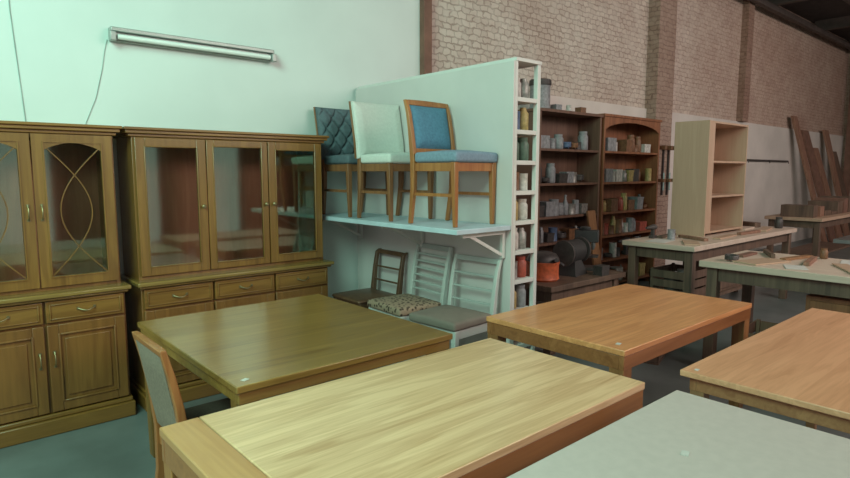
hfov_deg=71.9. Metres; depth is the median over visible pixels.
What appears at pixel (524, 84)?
spray can
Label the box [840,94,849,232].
trim
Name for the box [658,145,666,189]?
clamp
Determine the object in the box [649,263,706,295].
crate
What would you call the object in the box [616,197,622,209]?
jar
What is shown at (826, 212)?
timber offcut
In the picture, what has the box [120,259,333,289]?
countertop
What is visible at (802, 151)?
plank
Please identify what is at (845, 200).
timber offcut
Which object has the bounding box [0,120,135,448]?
display cabinet
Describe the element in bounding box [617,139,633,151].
cardboard box
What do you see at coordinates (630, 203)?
cardboard box
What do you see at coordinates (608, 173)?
cardboard box
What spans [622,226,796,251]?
countertop
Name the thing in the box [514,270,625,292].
countertop
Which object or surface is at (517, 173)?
tin can
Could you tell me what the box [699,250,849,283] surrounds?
countertop
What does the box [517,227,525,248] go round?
spray can
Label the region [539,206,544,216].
bin
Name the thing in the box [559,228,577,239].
cardboard box
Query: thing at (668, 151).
clamp
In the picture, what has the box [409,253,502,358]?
dining chair
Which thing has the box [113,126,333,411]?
display cabinet
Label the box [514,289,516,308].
spray can
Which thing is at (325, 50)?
wall
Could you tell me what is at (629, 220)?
tin can
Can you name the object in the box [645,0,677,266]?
brick pillar
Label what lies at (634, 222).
jar
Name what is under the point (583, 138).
jar
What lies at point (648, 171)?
tin can
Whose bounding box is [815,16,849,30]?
beam
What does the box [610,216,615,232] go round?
spray can
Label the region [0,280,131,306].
countertop
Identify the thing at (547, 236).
bin
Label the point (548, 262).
vacuum cleaner
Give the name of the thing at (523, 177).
tin can
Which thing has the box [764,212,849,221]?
countertop
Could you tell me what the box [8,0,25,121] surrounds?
power cable
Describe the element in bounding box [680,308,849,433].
dining table
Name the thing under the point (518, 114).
tin can
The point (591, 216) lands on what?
plank
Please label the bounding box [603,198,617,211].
bin
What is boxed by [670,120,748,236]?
bookcase
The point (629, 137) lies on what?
jar
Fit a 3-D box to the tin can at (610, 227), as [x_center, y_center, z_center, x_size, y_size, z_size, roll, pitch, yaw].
[2.495,-0.127,7.903,0.104,0.117,0.104,-6,9,-41]
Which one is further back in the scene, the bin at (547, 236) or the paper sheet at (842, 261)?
the bin at (547, 236)
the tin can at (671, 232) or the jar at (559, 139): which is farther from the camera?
the jar at (559, 139)
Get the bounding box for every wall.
[0,0,848,375]
[356,57,541,350]
[841,50,849,174]
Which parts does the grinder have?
motor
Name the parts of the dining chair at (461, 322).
seat, seat frame, leg, leg, backrest, leg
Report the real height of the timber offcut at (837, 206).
0.205 m
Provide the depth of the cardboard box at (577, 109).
7.27 m
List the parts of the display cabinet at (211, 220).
glass door, drawer, door, cornice, panel, glass door, drawer, door, glass door, drawer, door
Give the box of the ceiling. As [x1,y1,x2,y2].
[781,0,849,40]
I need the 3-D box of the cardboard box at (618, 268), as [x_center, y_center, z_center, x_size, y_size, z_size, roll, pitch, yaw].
[2.631,0.474,8.119,0.177,0.172,0.134,-6,9,-41]
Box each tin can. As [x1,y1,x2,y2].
[515,261,517,278]
[516,172,518,190]
[517,111,519,129]
[519,173,527,189]
[548,227,556,240]
[549,199,558,215]
[550,138,555,148]
[566,105,571,110]
[568,204,575,214]
[572,200,578,213]
[573,172,576,182]
[574,142,580,149]
[604,223,608,234]
[608,225,613,233]
[609,242,616,256]
[615,218,621,232]
[616,247,619,256]
[623,223,627,231]
[626,217,632,231]
[645,168,651,180]
[664,278,679,290]
[667,229,675,239]
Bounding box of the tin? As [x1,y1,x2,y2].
[529,78,551,107]
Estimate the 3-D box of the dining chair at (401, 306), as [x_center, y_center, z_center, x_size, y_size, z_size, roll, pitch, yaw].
[-0.117,0.508,4.535,0.512,0.900,0.440,-5,8,-38]
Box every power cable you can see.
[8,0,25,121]
[86,40,106,122]
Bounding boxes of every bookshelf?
[515,107,603,305]
[598,113,661,282]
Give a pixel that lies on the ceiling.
(812, 11)
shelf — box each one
[322,212,510,257]
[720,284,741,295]
[773,241,849,255]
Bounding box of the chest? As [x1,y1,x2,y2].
[805,294,849,313]
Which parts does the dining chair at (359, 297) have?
seat frame, seat, leg, backrest, leg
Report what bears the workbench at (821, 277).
on the floor
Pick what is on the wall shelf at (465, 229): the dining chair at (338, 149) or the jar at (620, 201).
the dining chair at (338, 149)
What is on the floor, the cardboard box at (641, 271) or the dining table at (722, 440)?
the dining table at (722, 440)
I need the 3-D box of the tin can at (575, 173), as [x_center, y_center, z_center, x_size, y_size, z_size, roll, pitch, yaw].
[1.830,-0.763,7.261,0.100,0.127,0.100,-6,9,-41]
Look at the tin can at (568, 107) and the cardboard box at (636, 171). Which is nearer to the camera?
the tin can at (568, 107)
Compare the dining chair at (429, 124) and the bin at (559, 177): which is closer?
the dining chair at (429, 124)
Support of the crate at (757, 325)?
on the floor
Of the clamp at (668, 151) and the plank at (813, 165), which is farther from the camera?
the plank at (813, 165)
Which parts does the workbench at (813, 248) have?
leg, leg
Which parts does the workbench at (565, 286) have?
leg, leg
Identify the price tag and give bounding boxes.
[680,450,689,455]
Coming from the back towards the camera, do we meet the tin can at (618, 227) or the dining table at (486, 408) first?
the tin can at (618, 227)
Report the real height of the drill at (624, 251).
0.249 m
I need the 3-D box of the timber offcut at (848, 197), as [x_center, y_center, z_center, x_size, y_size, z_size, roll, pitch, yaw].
[7.383,-0.634,10.517,0.260,0.268,0.450,-5,8,-39]
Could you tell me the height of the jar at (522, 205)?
0.148 m
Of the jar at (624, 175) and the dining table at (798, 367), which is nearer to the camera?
the dining table at (798, 367)
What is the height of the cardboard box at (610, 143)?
0.172 m
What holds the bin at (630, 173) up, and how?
on the bookshelf at (619, 127)
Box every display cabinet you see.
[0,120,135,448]
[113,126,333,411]
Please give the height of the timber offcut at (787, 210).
0.186 m
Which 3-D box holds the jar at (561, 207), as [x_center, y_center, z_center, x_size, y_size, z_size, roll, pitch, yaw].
[1.635,-0.368,7.139,0.105,0.150,0.105,-6,9,-41]
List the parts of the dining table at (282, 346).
leg, leg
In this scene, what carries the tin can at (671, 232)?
on the workbench at (676, 250)
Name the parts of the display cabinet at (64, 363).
glass door, drawer, door, handle, handle, handle, panel, handle, cornice, glass door, drawer, handle, door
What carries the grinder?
on the workbench at (565, 286)
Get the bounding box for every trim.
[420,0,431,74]
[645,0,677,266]
[736,0,754,121]
[749,0,849,49]
[767,0,806,5]
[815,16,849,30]
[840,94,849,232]
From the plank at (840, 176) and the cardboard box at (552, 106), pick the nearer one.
the cardboard box at (552, 106)
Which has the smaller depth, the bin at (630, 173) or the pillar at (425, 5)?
the pillar at (425, 5)
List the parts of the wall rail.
rail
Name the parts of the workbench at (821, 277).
leg, cable coil, wood strip, leg, wood strip, wood strip, wood strip, wood strip, wood strip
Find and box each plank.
[586,210,600,264]
[791,116,827,241]
[801,130,835,241]
[813,148,842,237]
[822,130,849,235]
[833,151,849,230]
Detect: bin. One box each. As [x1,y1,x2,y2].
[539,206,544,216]
[540,201,555,216]
[543,232,554,242]
[555,173,568,182]
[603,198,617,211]
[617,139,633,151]
[626,170,633,181]
[627,196,643,208]
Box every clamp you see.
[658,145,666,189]
[660,146,672,194]
[665,146,673,194]
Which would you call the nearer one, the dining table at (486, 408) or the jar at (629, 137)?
the dining table at (486, 408)
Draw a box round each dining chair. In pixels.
[132,331,230,477]
[313,107,387,216]
[332,248,407,308]
[349,101,433,221]
[368,243,452,362]
[403,99,497,227]
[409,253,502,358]
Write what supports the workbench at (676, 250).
on the floor
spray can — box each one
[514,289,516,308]
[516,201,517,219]
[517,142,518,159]
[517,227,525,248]
[519,108,528,129]
[520,78,528,97]
[539,227,543,242]
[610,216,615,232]
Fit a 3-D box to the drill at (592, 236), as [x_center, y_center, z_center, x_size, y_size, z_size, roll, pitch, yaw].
[1.634,0.087,5.929,0.230,0.440,0.200,2,7,20]
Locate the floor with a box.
[0,233,849,477]
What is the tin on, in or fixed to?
on the bookshelf at (586, 163)
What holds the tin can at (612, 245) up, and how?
on the bookshelf at (619, 127)
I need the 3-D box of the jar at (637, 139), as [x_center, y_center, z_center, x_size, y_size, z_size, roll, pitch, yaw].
[2.975,-1.321,8.210,0.100,0.220,0.100,-6,9,-41]
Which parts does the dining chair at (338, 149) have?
leg, backrest, seat, seat frame, leg, leg, leg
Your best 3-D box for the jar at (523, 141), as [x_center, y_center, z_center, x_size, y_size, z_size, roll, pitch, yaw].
[0.694,-0.641,4.183,0.092,0.164,0.092,-6,9,-41]
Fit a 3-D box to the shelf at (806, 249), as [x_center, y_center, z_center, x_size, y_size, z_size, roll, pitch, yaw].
[6.666,0.169,10.013,2.380,0.030,0.550,-6,9,-41]
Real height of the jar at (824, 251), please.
0.086 m
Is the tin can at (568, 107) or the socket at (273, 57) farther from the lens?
the tin can at (568, 107)
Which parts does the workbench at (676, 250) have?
leg, wood strip, leg, wood strip, wood strip, wood strip, wood strip, wood strip, wood strip, wood strip, leg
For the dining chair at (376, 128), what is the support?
on the wall shelf at (465, 229)
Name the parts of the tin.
lid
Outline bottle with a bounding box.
[563,195,567,214]
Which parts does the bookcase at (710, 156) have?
panel, shelf, shelf, panel, shelf, shelf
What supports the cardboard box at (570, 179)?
on the bookshelf at (586, 163)
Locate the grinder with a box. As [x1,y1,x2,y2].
[552,237,590,276]
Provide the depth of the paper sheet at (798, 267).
4.29 m
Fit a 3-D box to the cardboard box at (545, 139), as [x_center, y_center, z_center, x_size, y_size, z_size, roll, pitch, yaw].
[1.322,-1.119,6.765,0.193,0.147,0.146,-6,9,-41]
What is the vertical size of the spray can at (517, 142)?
0.157 m
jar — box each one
[514,284,525,306]
[515,227,517,249]
[515,255,526,276]
[516,199,527,219]
[517,137,528,160]
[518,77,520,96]
[540,167,541,182]
[545,163,555,182]
[554,134,563,148]
[559,203,563,214]
[578,131,587,149]
[603,200,605,211]
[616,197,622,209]
[621,193,626,209]
[622,170,626,181]
[627,135,634,151]
[633,218,635,230]
[635,137,640,151]
[677,268,683,290]
[774,217,782,227]
[819,248,827,258]
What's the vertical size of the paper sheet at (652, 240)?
0.004 m
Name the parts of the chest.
drawer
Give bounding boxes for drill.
[575,226,598,270]
[617,237,629,254]
[645,224,657,238]
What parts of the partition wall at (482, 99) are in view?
shelf, post, shelf, shelf, shelf, shelf, shelf, shelf, shelf, shelf, post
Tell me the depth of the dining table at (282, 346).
2.92 m
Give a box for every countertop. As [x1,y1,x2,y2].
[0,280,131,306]
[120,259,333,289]
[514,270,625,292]
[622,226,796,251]
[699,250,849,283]
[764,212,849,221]
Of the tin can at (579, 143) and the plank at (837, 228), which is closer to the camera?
the tin can at (579, 143)
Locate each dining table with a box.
[138,294,452,457]
[159,338,644,477]
[486,284,751,407]
[507,390,849,477]
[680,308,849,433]
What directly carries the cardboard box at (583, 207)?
on the bookshelf at (586, 163)
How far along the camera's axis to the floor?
3.64 m
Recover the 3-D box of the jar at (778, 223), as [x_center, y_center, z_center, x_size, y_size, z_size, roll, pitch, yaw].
[4.432,-0.206,7.341,0.094,0.140,0.094,-6,9,-41]
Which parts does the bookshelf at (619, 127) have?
panel, cable coil, shelf, panel, shelf, shelf, shelf, shelf, shelf, panel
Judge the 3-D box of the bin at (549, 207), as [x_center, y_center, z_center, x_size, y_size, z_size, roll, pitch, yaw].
[1.419,-0.359,6.958,0.174,0.172,0.185,-6,9,-41]
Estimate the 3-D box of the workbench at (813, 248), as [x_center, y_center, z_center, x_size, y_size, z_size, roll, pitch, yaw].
[6.666,0.015,9.995,2.500,0.900,0.800,-6,9,-41]
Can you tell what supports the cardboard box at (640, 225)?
on the bookshelf at (619, 127)
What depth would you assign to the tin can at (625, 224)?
8.13 m
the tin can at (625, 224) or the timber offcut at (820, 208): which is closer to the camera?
the tin can at (625, 224)
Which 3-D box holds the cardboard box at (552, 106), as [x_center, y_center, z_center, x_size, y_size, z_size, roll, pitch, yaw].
[1.562,-1.558,6.977,0.115,0.080,0.087,-6,9,-41]
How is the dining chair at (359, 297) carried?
on the board
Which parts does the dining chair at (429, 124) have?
leg, rail, backrest, rail, leg, seat frame, leg, seat, leg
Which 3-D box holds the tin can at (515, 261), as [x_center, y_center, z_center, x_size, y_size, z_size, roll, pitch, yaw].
[0.622,0.221,4.218,0.088,0.122,0.088,-6,9,-41]
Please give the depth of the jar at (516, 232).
4.16 m
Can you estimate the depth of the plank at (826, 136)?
14.16 m
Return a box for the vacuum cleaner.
[526,251,563,281]
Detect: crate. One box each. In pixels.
[644,354,665,364]
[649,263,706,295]
[683,261,739,290]
[748,319,778,337]
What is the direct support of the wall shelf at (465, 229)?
attached to the partition wall at (482, 99)
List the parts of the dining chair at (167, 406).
leg, rail, backrest, leg, seat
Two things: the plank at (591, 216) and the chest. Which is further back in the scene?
the plank at (591, 216)
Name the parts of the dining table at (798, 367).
leg, leg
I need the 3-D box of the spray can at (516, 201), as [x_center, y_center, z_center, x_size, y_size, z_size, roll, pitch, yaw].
[0.622,-0.217,4.168,0.079,0.164,0.079,-6,9,-41]
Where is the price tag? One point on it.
(683, 452)
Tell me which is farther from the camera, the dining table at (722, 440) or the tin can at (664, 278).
the tin can at (664, 278)
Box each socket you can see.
[109,31,115,40]
[270,54,276,62]
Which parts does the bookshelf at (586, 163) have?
panel, cable coil, shelf, panel, cable coil, cable coil, shelf, shelf, shelf, cable coil, cable coil, panel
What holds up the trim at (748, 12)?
attached to the wall at (325, 50)
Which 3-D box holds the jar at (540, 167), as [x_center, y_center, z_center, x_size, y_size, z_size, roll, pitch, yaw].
[1.291,-0.763,6.789,0.126,0.234,0.126,-6,9,-41]
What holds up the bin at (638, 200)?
on the bookshelf at (619, 127)
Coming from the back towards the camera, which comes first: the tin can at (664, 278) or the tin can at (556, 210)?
the tin can at (556, 210)
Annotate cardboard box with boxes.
[541,135,549,147]
[550,104,561,109]
[559,172,573,182]
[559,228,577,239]
[575,107,585,112]
[579,203,587,213]
[593,264,609,275]
[604,169,612,181]
[605,138,616,150]
[610,266,622,279]
[613,169,622,181]
[625,169,638,180]
[627,199,634,209]
[635,221,646,230]
[638,262,645,275]
[641,144,650,152]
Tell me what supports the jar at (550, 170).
on the bookshelf at (586, 163)
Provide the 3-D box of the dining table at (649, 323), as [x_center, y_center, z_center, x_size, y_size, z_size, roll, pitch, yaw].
[1.220,0.811,3.608,1.530,0.770,0.880,-6,9,-41]
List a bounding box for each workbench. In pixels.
[514,270,625,354]
[622,221,796,298]
[699,249,849,358]
[764,212,849,256]
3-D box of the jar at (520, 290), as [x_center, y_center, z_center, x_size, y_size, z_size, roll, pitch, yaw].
[0.694,0.412,4.303,0.092,0.162,0.092,-6,9,-41]
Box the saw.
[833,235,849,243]
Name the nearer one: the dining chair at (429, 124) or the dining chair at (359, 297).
the dining chair at (429, 124)
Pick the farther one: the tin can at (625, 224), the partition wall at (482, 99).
the tin can at (625, 224)
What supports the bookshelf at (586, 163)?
on the floor
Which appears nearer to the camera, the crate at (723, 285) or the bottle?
the crate at (723, 285)
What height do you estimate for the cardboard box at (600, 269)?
0.092 m
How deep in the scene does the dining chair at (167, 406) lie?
2.49 m
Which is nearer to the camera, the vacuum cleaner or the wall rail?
the vacuum cleaner
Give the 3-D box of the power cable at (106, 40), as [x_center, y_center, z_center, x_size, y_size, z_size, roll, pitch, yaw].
[-2.242,-0.115,4.090,0.184,2.500,0.005,-6,9,-41]
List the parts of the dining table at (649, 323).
leg, leg, leg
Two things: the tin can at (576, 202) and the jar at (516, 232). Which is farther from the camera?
the tin can at (576, 202)
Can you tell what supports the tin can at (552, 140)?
on the bookshelf at (586, 163)
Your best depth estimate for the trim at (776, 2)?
10.96 m
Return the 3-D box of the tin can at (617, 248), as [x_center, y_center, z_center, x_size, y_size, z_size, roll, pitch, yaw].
[2.638,0.176,8.054,0.086,0.121,0.086,-6,9,-41]
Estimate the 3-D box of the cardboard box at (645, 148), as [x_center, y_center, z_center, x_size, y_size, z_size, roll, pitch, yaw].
[3.093,-1.280,8.295,0.168,0.118,0.127,-6,9,-41]
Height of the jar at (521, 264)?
0.153 m
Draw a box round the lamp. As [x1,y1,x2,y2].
[108,26,276,62]
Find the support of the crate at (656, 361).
on the floor
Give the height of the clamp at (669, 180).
0.750 m
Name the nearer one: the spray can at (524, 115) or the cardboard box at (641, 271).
the spray can at (524, 115)
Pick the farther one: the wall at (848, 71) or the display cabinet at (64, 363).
the wall at (848, 71)
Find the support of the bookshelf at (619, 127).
on the floor
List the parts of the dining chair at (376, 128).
leg, backrest, seat frame, seat, leg, leg, leg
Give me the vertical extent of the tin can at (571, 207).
0.129 m
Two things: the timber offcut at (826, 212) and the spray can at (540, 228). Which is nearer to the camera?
the spray can at (540, 228)
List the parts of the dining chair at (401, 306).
seat frame, seat, leg, backrest, leg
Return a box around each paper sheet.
[646,239,674,242]
[783,264,807,269]
[840,260,849,264]
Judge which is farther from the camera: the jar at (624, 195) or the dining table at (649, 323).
the jar at (624, 195)
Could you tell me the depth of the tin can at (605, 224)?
7.80 m
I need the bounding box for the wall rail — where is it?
[747,159,788,163]
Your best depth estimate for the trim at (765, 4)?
12.00 m
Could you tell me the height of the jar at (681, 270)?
0.250 m
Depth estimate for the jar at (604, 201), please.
7.71 m
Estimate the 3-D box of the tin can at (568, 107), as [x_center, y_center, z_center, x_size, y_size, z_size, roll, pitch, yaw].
[1.750,-1.582,7.139,0.070,0.091,0.070,-6,9,-41]
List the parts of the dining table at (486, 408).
leg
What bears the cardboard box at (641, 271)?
on the bookshelf at (619, 127)
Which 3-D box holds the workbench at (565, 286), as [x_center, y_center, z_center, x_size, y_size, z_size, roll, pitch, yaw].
[1.335,0.652,5.654,1.200,0.620,0.600,-6,9,-41]
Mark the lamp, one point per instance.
(115, 34)
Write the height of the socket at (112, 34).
0.060 m
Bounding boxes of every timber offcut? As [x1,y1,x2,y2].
[780,204,817,217]
[808,200,842,213]
[814,197,847,212]
[817,206,824,216]
[820,196,849,211]
[824,210,830,215]
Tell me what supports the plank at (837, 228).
on the floor
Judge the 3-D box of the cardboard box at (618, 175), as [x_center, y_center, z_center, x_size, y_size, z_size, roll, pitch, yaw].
[2.572,-0.856,7.913,0.158,0.164,0.120,-6,9,-41]

